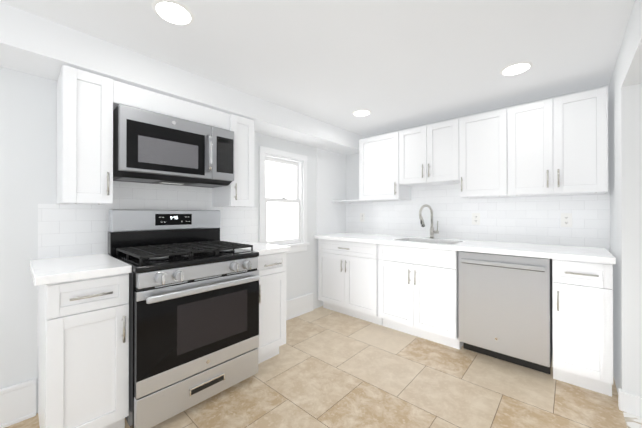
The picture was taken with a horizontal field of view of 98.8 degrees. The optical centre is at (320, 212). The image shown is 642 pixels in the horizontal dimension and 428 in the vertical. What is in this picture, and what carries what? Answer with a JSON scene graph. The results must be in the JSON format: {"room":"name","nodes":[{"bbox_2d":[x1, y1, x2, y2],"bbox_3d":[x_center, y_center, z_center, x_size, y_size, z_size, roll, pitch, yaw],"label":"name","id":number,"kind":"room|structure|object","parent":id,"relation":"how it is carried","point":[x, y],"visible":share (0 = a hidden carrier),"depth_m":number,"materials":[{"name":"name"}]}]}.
{"room":"kitchen","nodes":[
{"label":"kitchen","id":0,"kind":"room"},
{"bbox_2d":[0,67,322,413],"bbox_3d":[-1.201,0.097,2.284,0.150,2.200,4.750,0,0,42],"label":"wall","id":1,"kind":"structure","parent":0,"point":[28,142],"depth_m":1.61,"materials":[{"name":"paint"}]},
{"bbox_2d":[56,65,229,204],"bbox_3d":[-1.164,-0.421,1.943,0.357,0.750,0.990,0,0,42],"label":"upper cabinet","id":2,"kind":"object","parent":1,"relation":"attached to","point":[88,103],"visible":1,"depth_m":1.59,"materials":[{"name":"white wood"}]},
{"bbox_2d":[0,293,313,427],"bbox_3d":[-1.414,1.088,1.915,0.026,0.215,3.920,0,0,42],"label":"baseboard","id":3,"kind":"structure","parent":1,"relation":"attached to","point":[17,402],"depth_m":1.58,"materials":[{"name":"paint"}]},
{"bbox_2d":[113,104,233,187],"bbox_3d":[-1.055,-0.426,2.005,0.431,0.425,0.750,0,0,42],"label":"over-the-range microwave","id":4,"kind":"object","parent":1,"relation":"attached to","point":[150,147],"visible":1,"depth_m":1.83,"materials":[{"name":"silver metal"}]},
{"bbox_2d":[37,148,345,345],"bbox_3d":[-0.667,-0.004,2.755,0.010,1.604,3.024,0,0,42],"label":"tile backsplash","id":5,"kind":"structure","parent":1,"relation":"attached to","point":[67,230],"depth_m":2.11,"materials":[{"name":"tile"}]},
{"bbox_2d":[212,114,253,206],"bbox_3d":[-0.756,-0.420,2.394,0.357,0.750,0.224,0,0,42],"label":"upper cabinet","id":6,"kind":"object","parent":1,"relation":"attached to","point":[238,191],"visible":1,"depth_m":2.31,"materials":[{"name":"white wood"}]},
{"bbox_2d":[259,146,309,253],"bbox_3d":[-0.426,-0.107,3.071,0.145,1.132,0.709,0,0,42],"label":"double-hung window","id":7,"kind":"structure","parent":1,"relation":"in","point":[269,155],"depth_m":3.12,"materials":[{"name":"paint"}]},
{"bbox_2d":[265,161,294,240],"bbox_3d":[-0.495,-0.126,3.133,0.001,1.070,0.655,0,0,42],"label":"window","id":8,"kind":"structure","parent":7,"relation":"attached to","point":[279,180],"depth_m":3.16,"materials":[{"name":"white glass"}]},
{"bbox_2d":[5,306,626,427],"bbox_3d":[-0.239,1.219,1.310,2.580,0.050,4.600,0,0,42],"label":"floor","id":9,"kind":"structure","parent":0,"point":[325,368],"depth_m":1.83,"materials":[{"name":"beige tile"}]},
{"bbox_2d":[38,273,128,427],"bbox_3d":[-1.333,0.757,1.533,0.652,0.875,0.314,0,0,42],"label":"base cabinet","id":10,"kind":"object","parent":9,"relation":"on","point":[83,353],"visible":0.96,"depth_m":1.34,"materials":[{"name":"white wood"}]},
{"bbox_2d":[30,241,290,285],"bbox_3d":[-0.975,0.300,1.933,0.640,0.038,1.457,0,0,42],"label":"countertop","id":11,"kind":"structure","parent":10,"relation":"on","point":[55,270],"depth_m":1.42,"materials":[{"name":"stone"}]},
{"bbox_2d":[108,209,259,427],"bbox_3d":[-0.914,0.589,1.886,0.713,1.213,0.758,0,0,42],"label":"steel gas range","id":12,"kind":"object","parent":9,"relation":"on","point":[193,309],"visible":0.98,"depth_m":1.67,"materials":[{"name":"silver metal"}]},
{"bbox_2d":[257,252,285,363],"bbox_3d":[-0.603,0.759,2.339,0.652,0.875,0.316,0,0,42],"label":"base cabinet","id":13,"kind":"object","parent":9,"relation":"on","point":[271,268],"visible":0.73,"depth_m":2.17,"materials":[{"name":"white wood"}]},
{"bbox_2d":[318,239,382,325],"bbox_3d":[0.464,0.762,3.331,0.826,0.875,0.652,0,0,42],"label":"base cabinet","id":14,"kind":"object","parent":9,"relation":"on","point":[347,277],"visible":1,"depth_m":3.08,"materials":[{"name":"white wood"}]},
{"bbox_2d":[314,233,615,263],"bbox_3d":[1.075,0.302,2.775,2.543,0.038,0.652,0,0,42],"label":"countertop","id":15,"kind":"structure","parent":14,"relation":"on","point":[587,254],"depth_m":2.27,"materials":[{"name":"stone"}]},
{"bbox_2d":[419,204,438,238],"bbox_3d":[1.149,0.099,2.927,0.146,0.367,0.198,0,0,42],"label":"pull-down faucet","id":16,"kind":"object","parent":15,"relation":"on","point":[432,231],"visible":1,"depth_m":2.94,"materials":[{"name":"silver metal"}]},
{"bbox_2d":[378,241,462,349],"bbox_3d":[1.059,0.761,2.793,0.750,0.875,0.652,0,0,42],"label":"base cabinet","id":17,"kind":"object","parent":9,"relation":"on","point":[421,300],"visible":0.88,"depth_m":2.54,"materials":[{"name":"white wood"}]},
{"bbox_2d":[458,251,552,374],"bbox_3d":[1.569,0.763,2.330,0.592,0.868,0.642,0,0,42],"label":"stainless steel dishwasher","id":18,"kind":"object","parent":9,"relation":"on","point":[505,307],"visible":0.96,"depth_m":2.09,"materials":[{"name":"silver metal"}]},
{"bbox_2d":[552,259,612,396],"bbox_3d":[1.907,0.758,2.026,0.292,0.875,0.652,0,0,42],"label":"base cabinet","id":19,"kind":"object","parent":9,"relation":"on","point":[582,317],"visible":1,"depth_m":1.81,"materials":[{"name":"white wood"}]},
{"bbox_2d":[0,0,634,136],"bbox_3d":[0.672,-1.058,0.796,4.930,0.100,5.350,0,0,42],"label":"ceiling","id":20,"kind":"structure","parent":0,"point":[392,65],"depth_m":1.68,"materials":[{"name":"paint"}]},
{"bbox_2d":[152,0,193,24],"bbox_3d":[-0.742,-1.002,1.387,0.188,0.006,0.188,0,0,42],"label":"recessed light","id":21,"kind":"object","parent":20,"relation":"in","point":[174,12],"visible":1,"depth_m":1.38,"materials":[{"name":"white plastic"}]},
{"bbox_2d":[0,2,364,154],"bbox_3d":[-1.073,-0.906,2.071,0.330,0.195,4.600,0,0,42],"label":"soffit ceiling","id":22,"kind":"structure","parent":20,"relation":"attached to","point":[34,44],"depth_m":1.74,"materials":[{"name":"paint"}]},
{"bbox_2d":[352,109,370,115],"bbox_3d":[0.410,-0.998,2.772,0.188,0.006,0.188,0,0,42],"label":"recessed light","id":23,"kind":"object","parent":20,"relation":"in","point":[362,112],"visible":0.96,"depth_m":2.75,"materials":[{"name":"white plastic"}]},
{"bbox_2d":[500,61,532,75],"bbox_3d":[1.365,-1.000,1.926,0.188,0.006,0.188,0,0,42],"label":"recessed light","id":24,"kind":"object","parent":20,"relation":"in","point":[515,68],"visible":1,"depth_m":1.91,"materials":[{"name":"white plastic"}]},
{"bbox_2d":[346,85,607,249],"bbox_3d":[1.354,0.099,3.074,2.580,2.200,0.150,0,0,42],"label":"wall","id":25,"kind":"structure","parent":0,"point":[352,160],"depth_m":3.74,"materials":[{"name":"paint"}]},
{"bbox_2d":[332,199,372,203],"bbox_3d":[0.405,-0.136,3.608,0.433,0.038,0.317,0,0,42],"label":"corner shelf","id":26,"kind":"object","parent":25,"relation":"attached to","point":[356,201],"visible":1,"depth_m":3.59,"materials":[{"name":"white wood"}]},
{"bbox_2d":[359,131,410,200],"bbox_3d":[0.749,-0.510,3.277,0.519,0.745,0.357,0,0,42],"label":"upper cabinet","id":27,"kind":"object","parent":25,"relation":"attached to","point":[379,168],"visible":0.96,"depth_m":3.16,"materials":[{"name":"white wood"}]},
{"bbox_2d":[399,119,458,186],"bbox_3d":[1.168,-0.591,2.898,0.606,0.585,0.357,0,0,42],"label":"upper cabinet","id":28,"kind":"object","parent":25,"relation":"attached to","point":[428,154],"visible":1,"depth_m":2.77,"materials":[{"name":"white wood"}]},
{"bbox_2d":[346,183,609,247],"bbox_3d":[1.302,-0.009,3.017,2.579,0.585,0.006,0,0,42],"label":"tile backsplash","id":29,"kind":"structure","parent":25,"relation":"attached to","point":[534,220],"depth_m":2.69,"materials":[{"name":"white tile"}]},
{"bbox_2d":[360,213,364,221],"bbox_3d":[0.552,0.071,3.686,0.072,0.116,0.007,0,0,42],"label":"electrical outlet","id":30,"kind":"object","parent":29,"relation":"attached to","point":[362,217],"visible":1,"depth_m":3.68,"materials":[{"name":"white plastic"}]},
{"bbox_2d":[472,213,479,224],"bbox_3d":[1.561,0.068,2.773,0.072,0.116,0.007,0,0,42],"label":"electrical outlet","id":31,"kind":"object","parent":29,"relation":"attached to","point":[475,218],"visible":1,"depth_m":2.77,"materials":[{"name":"white plastic"}]},
{"bbox_2d":[561,213,571,226],"bbox_3d":[2.066,0.067,2.316,0.072,0.116,0.007,0,0,42],"label":"electrical outlet","id":32,"kind":"object","parent":29,"relation":"attached to","point":[566,219],"visible":1,"depth_m":2.31,"materials":[{"name":"white plastic"}]},
{"bbox_2d":[459,108,511,197],"bbox_3d":[1.534,-0.512,2.567,0.377,0.745,0.357,0,0,42],"label":"upper cabinet","id":33,"kind":"object","parent":25,"relation":"attached to","point":[483,159],"visible":1,"depth_m":2.46,"materials":[{"name":"white wood"}]},
{"bbox_2d":[507,87,607,196],"bbox_3d":[1.895,-0.513,2.240,0.595,0.745,0.357,0,0,42],"label":"upper cabinet","id":34,"kind":"object","parent":25,"relation":"attached to","point":[557,146],"visible":1,"depth_m":2.11,"materials":[{"name":"white wood"}]},
{"bbox_2d":[608,0,641,396],"bbox_3d":[0.842,0.091,0.436,0.200,2.200,4.750,0,0,42],"label":"wall","id":35,"kind":"structure","parent":0,"point":[625,86],"depth_m":1.65,"materials":[{"name":"paint"}]},
{"bbox_2d":[618,388,641,416],"bbox_3d":[1.899,1.137,1.601,0.228,0.115,0.049,0,0,42],"label":"baseboard","id":36,"kind":"structure","parent":35,"relation":"attached to","point":[630,403],"depth_m":1.63,"materials":[{"name":"paint"}]},
{"bbox_2d":[623,411,641,427],"bbox_3d":[1.735,1.214,-0.071,2.200,0.050,5.200,0,0,42],"label":"floor","id":37,"kind":"structure","parent":0,"point":[633,421],"depth_m":1.58,"materials":[{"name":"white tile"}]}
]}

